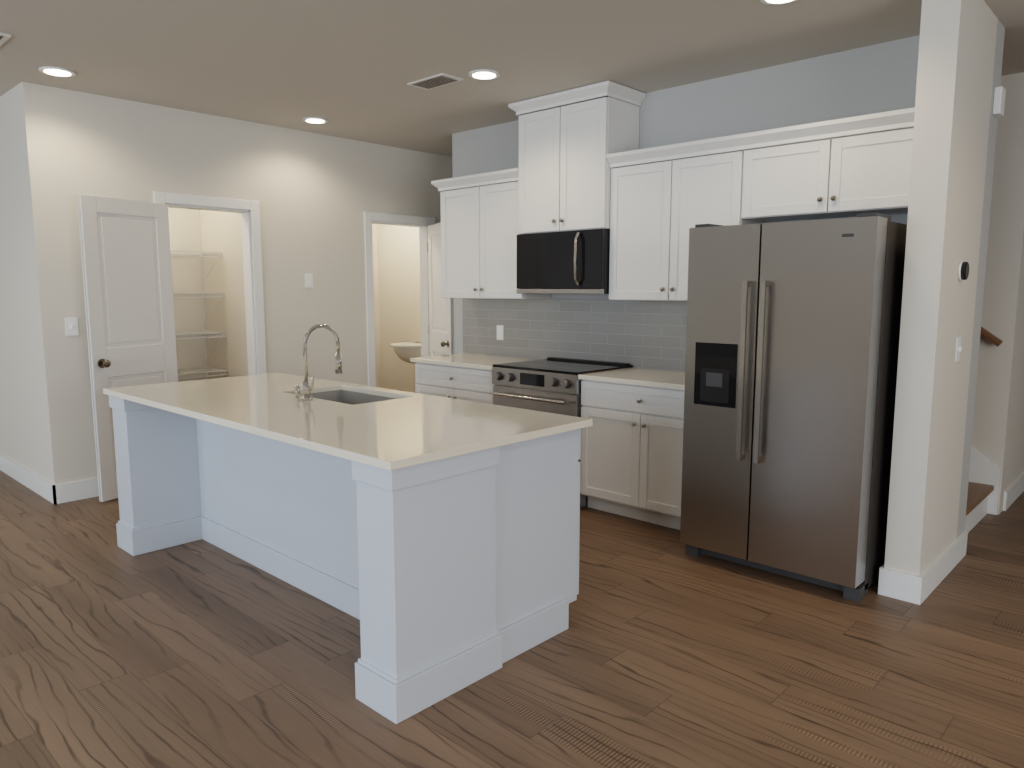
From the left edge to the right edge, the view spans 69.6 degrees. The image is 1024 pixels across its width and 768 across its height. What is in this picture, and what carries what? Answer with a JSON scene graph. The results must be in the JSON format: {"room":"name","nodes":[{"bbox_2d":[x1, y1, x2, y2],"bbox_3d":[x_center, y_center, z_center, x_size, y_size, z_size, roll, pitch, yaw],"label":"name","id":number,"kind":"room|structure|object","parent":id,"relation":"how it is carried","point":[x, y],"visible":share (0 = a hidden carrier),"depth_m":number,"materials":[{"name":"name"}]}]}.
{"room":"kitchen","nodes":[
{"label":"kitchen","id":0,"kind":"room"},
{"bbox_2d":[0,86,48,480],"bbox_3d":[-3.677,-0.629,5.450,1.480,2.740,0.120,7,10,43],"label":"wall","id":1,"kind":"structure","parent":0,"point":[22,435],"depth_m":5.17,"materials":[{"name":"beige paint"}]},
{"bbox_2d":[0,454,59,503],"bbox_3d":[-3.663,0.679,5.509,1.586,0.130,0.016,7,10,43],"label":"baseboard","id":2,"kind":"structure","parent":1,"relation":"attached to","point":[49,491],"depth_m":5.32,"materials":[{"name":"white wood"}]},
{"bbox_2d":[168,208,207,381],"bbox_3d":[-3.248,-0.722,6.182,0.100,2.740,1.545,7,10,43],"label":"wall","id":3,"kind":"structure","parent":0,"point":[184,224],"depth_m":6.51,"materials":[{"name":"beige paint"}]},
{"bbox_2d":[171,251,227,378],"bbox_3d":[-3.101,-0.447,5.999,0.397,1.265,1.412,7,10,43],"label":"wire shelf","id":4,"kind":"object","parent":3,"relation":"attached to","point":[190,371],"visible":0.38,"depth_m":6.30,"materials":[{"name":"white metal"}]},
{"bbox_2d":[200,210,247,378],"bbox_3d":[-2.396,-0.745,6.360,0.860,2.740,0.120,7,10,43],"label":"wall","id":5,"kind":"structure","parent":0,"point":[202,230],"depth_m":6.34,"materials":[{"name":"beige paint"}]},
{"bbox_2d":[17,82,452,484],"bbox_3d":[-1.796,-0.735,6.285,0.120,2.740,3.920,7,10,43],"label":"wall","id":6,"kind":"structure","parent":0,"point":[316,195],"depth_m":5.61,"materials":[{"name":"beige paint"}]},
{"bbox_2d":[65,318,78,335],"bbox_3d":[-2.963,-0.386,4.966,0.018,0.120,0.075,7,10,43],"label":"light switch","id":7,"kind":"object","parent":6,"relation":"attached to","point":[71,324],"visible":1,"depth_m":4.97,"materials":[{"name":"white plastic"}]},
{"bbox_2d":[60,478,98,502],"bbox_3d":[-2.821,0.711,5.263,0.016,0.130,0.750,7,10,43],"label":"baseboard","id":8,"kind":"structure","parent":6,"relation":"attached to","point":[88,488],"depth_m":5.08,"materials":[{"name":"white wood"}]},
{"bbox_2d":[77,194,177,501],"bbox_3d":[-2.636,-0.248,5.154,0.182,2.036,0.656,4,8,27],"label":"door","id":9,"kind":"structure","parent":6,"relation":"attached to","point":[127,278],"depth_m":5.04,"materials":[{"name":"white wood"}]},
{"bbox_2d":[153,191,434,386],"bbox_3d":[-1.710,-0.447,6.414,0.156,2.135,2.650,7,10,43],"label":"door frame","id":10,"kind":"structure","parent":6,"relation":"attached to","point":[249,210],"depth_m":5.97,"materials":[{"name":"white wood"}]},
{"bbox_2d":[305,273,312,287],"bbox_3d":[-1.720,-0.877,6.251,0.009,0.120,0.075,7,10,43],"label":"switch plate","id":11,"kind":"object","parent":6,"relation":"attached to","point":[308,280],"visible":1,"depth_m":6.25,"materials":[{"name":"white plastic"}]},
{"bbox_2d":[427,222,453,355],"bbox_3d":[-0.668,-0.476,6.939,0.182,2.036,0.676,-3,8,-23],"label":"door","id":12,"kind":"structure","parent":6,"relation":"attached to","point":[441,326],"depth_m":6.92,"materials":[{"name":"white wood"}]},
{"bbox_2d":[372,224,380,387],"bbox_3d":[-4.999,-0.598,5.209,0.120,2.740,10.120,7,10,43],"label":"wall","id":13,"kind":"structure","parent":0,"point":[376,302],"depth_m":8.74,"materials":[{"name":"beige paint"}]},
{"bbox_2d":[377,224,420,392],"bbox_3d":[-0.617,-0.946,7.935,2.530,2.740,0.120,7,10,43],"label":"wall","id":14,"kind":"structure","parent":0,"point":[399,282],"depth_m":8.52,"materials":[{"name":"beige paint"}]},
{"bbox_2d":[0,470,1023,767],"bbox_3d":[-0.397,1.089,3.213,12.600,0.100,13.200,7,10,43],"label":"floor","id":15,"kind":"structure","parent":0,"point":[662,650],"depth_m":2.82,"materials":[{"name":"brown wood"}]},
{"bbox_2d":[109,396,580,723],"bbox_3d":[-0.953,0.546,3.629,2.522,0.870,1.036,7,10,43],"label":"kitchen island","id":16,"kind":"object","parent":15,"relation":"on","point":[430,543],"depth_m":2.96,"materials":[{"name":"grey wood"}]},
{"bbox_2d":[103,373,592,471],"bbox_3d":[-0.954,0.100,3.571,2.550,0.030,1.060,7,10,43],"label":"island countertop","id":17,"kind":"structure","parent":16,"relation":"on","point":[390,430],"depth_m":3.15,"materials":[{"name":"white stone"}]},
{"bbox_2d":[294,324,342,400],"bbox_3d":[-0.964,-0.117,3.690,0.194,0.370,0.240,7,10,43],"label":"faucet","id":18,"kind":"object","parent":17,"relation":"on","point":[306,387],"depth_m":3.62,"materials":[{"name":"silver metal"}]},
{"bbox_2d":[391,341,420,392],"bbox_3d":[-1.048,-0.084,8.002,0.524,1.012,0.524,7,10,43],"label":"pedestal sink","id":19,"kind":"object","parent":15,"relation":"on","point":[405,351],"visible":0.35,"depth_m":7.80,"materials":[{"name":"white ceramic"}]},
{"bbox_2d":[410,361,494,403],"bbox_3d":[-0.238,0.264,5.840,0.891,0.870,0.618,7,10,43],"label":"base cabinet","id":20,"kind":"object","parent":15,"relation":"on","point":[475,385],"depth_m":5.56,"materials":[{"name":"white wood"}]},
{"bbox_2d":[410,353,539,368],"bbox_3d":[-0.255,-0.182,5.779,0.911,0.030,0.648,7,10,43],"label":"countertop","id":21,"kind":"structure","parent":20,"relation":"on","point":[465,360],"depth_m":5.73,"materials":[{"name":"white stone"}]},
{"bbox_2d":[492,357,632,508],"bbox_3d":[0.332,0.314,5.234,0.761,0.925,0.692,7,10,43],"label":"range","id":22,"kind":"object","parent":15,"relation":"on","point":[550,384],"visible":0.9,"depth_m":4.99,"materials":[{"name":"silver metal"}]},
{"bbox_2d":[580,381,684,529],"bbox_3d":[0.986,0.409,4.705,0.918,0.870,0.618,7,10,43],"label":"base cabinet","id":23,"kind":"object","parent":15,"relation":"on","point":[631,455],"depth_m":4.52,"materials":[{"name":"white wood"}]},
{"bbox_2d":[578,367,684,388],"bbox_3d":[0.976,-0.036,4.637,0.918,0.030,0.648,7,10,43],"label":"countertop","id":24,"kind":"structure","parent":23,"relation":"on","point":[652,378],"depth_m":4.60,"materials":[{"name":"white stone"}]},
{"bbox_2d":[680,213,906,601],"bbox_3d":[1.512,0.064,3.861,0.902,1.768,0.925,7,10,43],"label":"fridge","id":25,"kind":"object","parent":15,"relation":"on","point":[792,343],"visible":0.98,"depth_m":3.49,"materials":[{"name":"grey metal"}]},
{"bbox_2d":[965,446,1000,532],"bbox_3d":[1.817,-0.143,5.201,2.690,1.840,0.963,7,10,43],"label":"stairs","id":26,"kind":"structure","parent":15,"relation":"on","point":[983,486],"depth_m":4.73,"materials":[{"name":"white wood"}]},
{"bbox_2d":[0,0,1023,156],"bbox_3d":[-0.397,-1.728,2.853,12.600,0.100,13.200,7,10,43],"label":"ceiling","id":27,"kind":"structure","parent":0,"point":[348,69],"depth_m":4.01,"materials":[{"name":"beige paint"}]},
{"bbox_2d":[0,33,10,45],"bbox_3d":[-2.891,-1.792,3.787,0.440,0.009,0.440,7,10,43],"label":"ceiling vent","id":28,"kind":"object","parent":27,"relation":"in","point":[3,37],"depth_m":3.81,"materials":[{"name":"white metal"}]},
{"bbox_2d":[39,66,75,76],"bbox_3d":[-2.728,-1.872,4.424,0.189,0.011,0.189,0,7,-2],"label":"recessed light","id":29,"kind":"object","parent":27,"relation":"in","point":[49,70],"depth_m":4.40,"materials":[{"name":"white plastic"}]},
{"bbox_2d":[303,117,327,123],"bbox_3d":[-1.519,-2.035,5.693,0.189,0.011,0.189,0,7,-2],"label":"recessed light","id":30,"kind":"object","parent":27,"relation":"in","point":[314,120],"depth_m":5.66,"materials":[{"name":"white plastic"}]},
{"bbox_2d":[407,73,462,89],"bbox_3d":[-0.486,-1.901,4.640,0.340,0.009,0.170,7,10,43],"label":"ceiling vent","id":31,"kind":"object","parent":27,"relation":"in","point":[435,81],"depth_m":4.62,"materials":[{"name":"white metal"}]},
{"bbox_2d":[469,69,499,79],"bbox_3d":[-0.169,-1.880,4.482,0.189,0.011,0.189,0,7,-2],"label":"recessed light","id":32,"kind":"object","parent":27,"relation":"in","point":[483,74],"depth_m":4.45,"materials":[{"name":"white plastic"}]},
{"bbox_2d":[760,0,797,4],"bbox_3d":[1.202,-1.726,3.279,0.189,0.011,0.189,0,7,-2],"label":"recessed light","id":33,"kind":"object","parent":27,"relation":"in","point":[769,2],"depth_m":3.33,"materials":[{"name":"white"}]},
{"bbox_2d":[452,20,1004,537],"bbox_3d":[0.985,-0.588,5.133,3.910,2.740,0.180,7,10,43],"label":"wall","id":34,"kind":"structure","parent":0,"point":[876,78],"depth_m":4.25,"materials":[{"name":"grey paint"}]},
{"bbox_2d":[439,168,550,298],"bbox_3d":[-0.138,-1.138,5.767,0.893,0.930,0.328,7,10,43],"label":"upper cabinet","id":35,"kind":"object","parent":34,"relation":"attached to","point":[479,240],"depth_m":5.64,"materials":[{"name":"white wood"}]},
{"bbox_2d":[462,298,686,370],"bbox_3d":[0.556,-0.392,5.431,2.673,0.475,0.010,7,10,43],"label":"backsplash","id":36,"kind":"structure","parent":34,"relation":"attached to","point":[644,333],"depth_m":5.46,"materials":[{"name":"tile"}]},
{"bbox_2d":[497,325,503,339],"bbox_3d":[-0.098,-0.420,6.030,0.075,0.120,0.009,7,10,43],"label":"outlet","id":37,"kind":"object","parent":36,"relation":"attached to","point":[500,332],"visible":1,"depth_m":6.02,"materials":[{"name":"white plastic"}]},
{"bbox_2d":[515,80,642,235],"bbox_3d":[0.452,-1.511,5.129,0.765,0.901,0.378,7,10,43],"label":"upper cabinet","id":38,"kind":"object","parent":34,"relation":"attached to","point":[579,168],"depth_m":4.93,"materials":[{"name":"white wood"}]},
{"bbox_2d":[516,229,609,293],"bbox_3d":[0.425,-0.847,5.186,0.759,0.421,0.452,7,10,43],"label":"microwave","id":39,"kind":"object","parent":38,"relation":"attached to","point":[570,262],"visible":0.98,"depth_m":5.02,"materials":[{"name":"black glass"}]},
{"bbox_2d":[609,148,746,300],"bbox_3d":[1.081,-0.954,4.641,0.908,0.850,0.328,7,10,43],"label":"upper cabinet","id":40,"kind":"object","parent":34,"relation":"attached to","point":[654,206],"depth_m":4.55,"materials":[{"name":"white wood"}]},
{"bbox_2d":[992,86,1005,116],"bbox_3d":[2.424,-1.404,3.667,0.034,0.130,0.090,7,10,43],"label":"door chime","id":41,"kind":"object","parent":34,"relation":"attached to","point":[999,100],"visible":0.96,"depth_m":3.64,"materials":[{"name":"white plastic"}]},
{"bbox_2d":[884,0,1023,575],"bbox_3d":[3.492,-0.579,5.062,0.150,2.740,4.900,7,10,43],"label":"wall","id":42,"kind":"structure","parent":0,"point":[956,54],"depth_m":3.35,"materials":[{"name":"beige paint"}]},
{"bbox_2d":[743,124,913,223],"bbox_3d":[1.770,-1.105,3.974,0.976,0.380,0.328,7,10,43],"label":"upper cabinet","id":43,"kind":"object","parent":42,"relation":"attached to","point":[850,176],"depth_m":3.86,"materials":[{"name":"white wood"}]},
{"bbox_2d":[878,564,907,596],"bbox_3d":[1.986,0.904,3.749,0.016,0.130,0.696,7,10,43],"label":"baseboard","id":44,"kind":"structure","parent":42,"relation":"attached to","point":[890,580],"depth_m":3.47,"materials":[{"name":"white wood"}]},
{"bbox_2d":[904,531,967,604],"bbox_3d":[2.168,0.908,3.716,0.036,0.130,0.896,7,10,43],"label":"baseboard","id":45,"kind":"structure","parent":42,"relation":"attached to","point":[910,588],"depth_m":3.56,"materials":[{"name":"white wood"}]},
{"bbox_2d":[954,336,961,361],"bbox_3d":[2.148,-0.168,3.539,0.018,0.120,0.075,7,10,43],"label":"light switch","id":46,"kind":"object","parent":42,"relation":"attached to","point":[958,349],"visible":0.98,"depth_m":3.53,"materials":[{"name":"white plastic"}]},
{"bbox_2d":[958,261,968,280],"bbox_3d":[2.111,-0.529,3.445,0.030,0.092,0.092,7,10,43],"label":"thermostat","id":47,"kind":"object","parent":42,"relation":"attached to","point":[963,270],"visible":1,"depth_m":3.42,"materials":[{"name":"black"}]},
{"bbox_2d":[1003,472,1023,510],"bbox_3d":[4.226,0.631,5.885,0.016,0.130,2.930,7,10,43],"label":"baseboard","id":48,"kind":"structure","parent":42,"relation":"attached to","point":[1016,488],"depth_m":5.00,"materials":[{"name":"white wood"}]},
{"bbox_2d":[971,72,1023,514],"bbox_3d":[1.794,-0.687,5.904,3.790,2.740,0.120,7,10,43],"label":"wall","id":49,"kind":"structure","parent":0,"point":[998,432],"depth_m":4.63,"materials":[{"name":"beige paint"}]},
{"bbox_2d":[980,327,1002,346],"bbox_3d":[2.400,-0.989,5.153,1.846,1.366,0.080,7,10,43],"label":"handrail","id":50,"kind":"object","parent":49,"relation":"attached to","point":[990,337],"depth_m":4.63,"materials":[{"name":"brown wood"}]}
]}

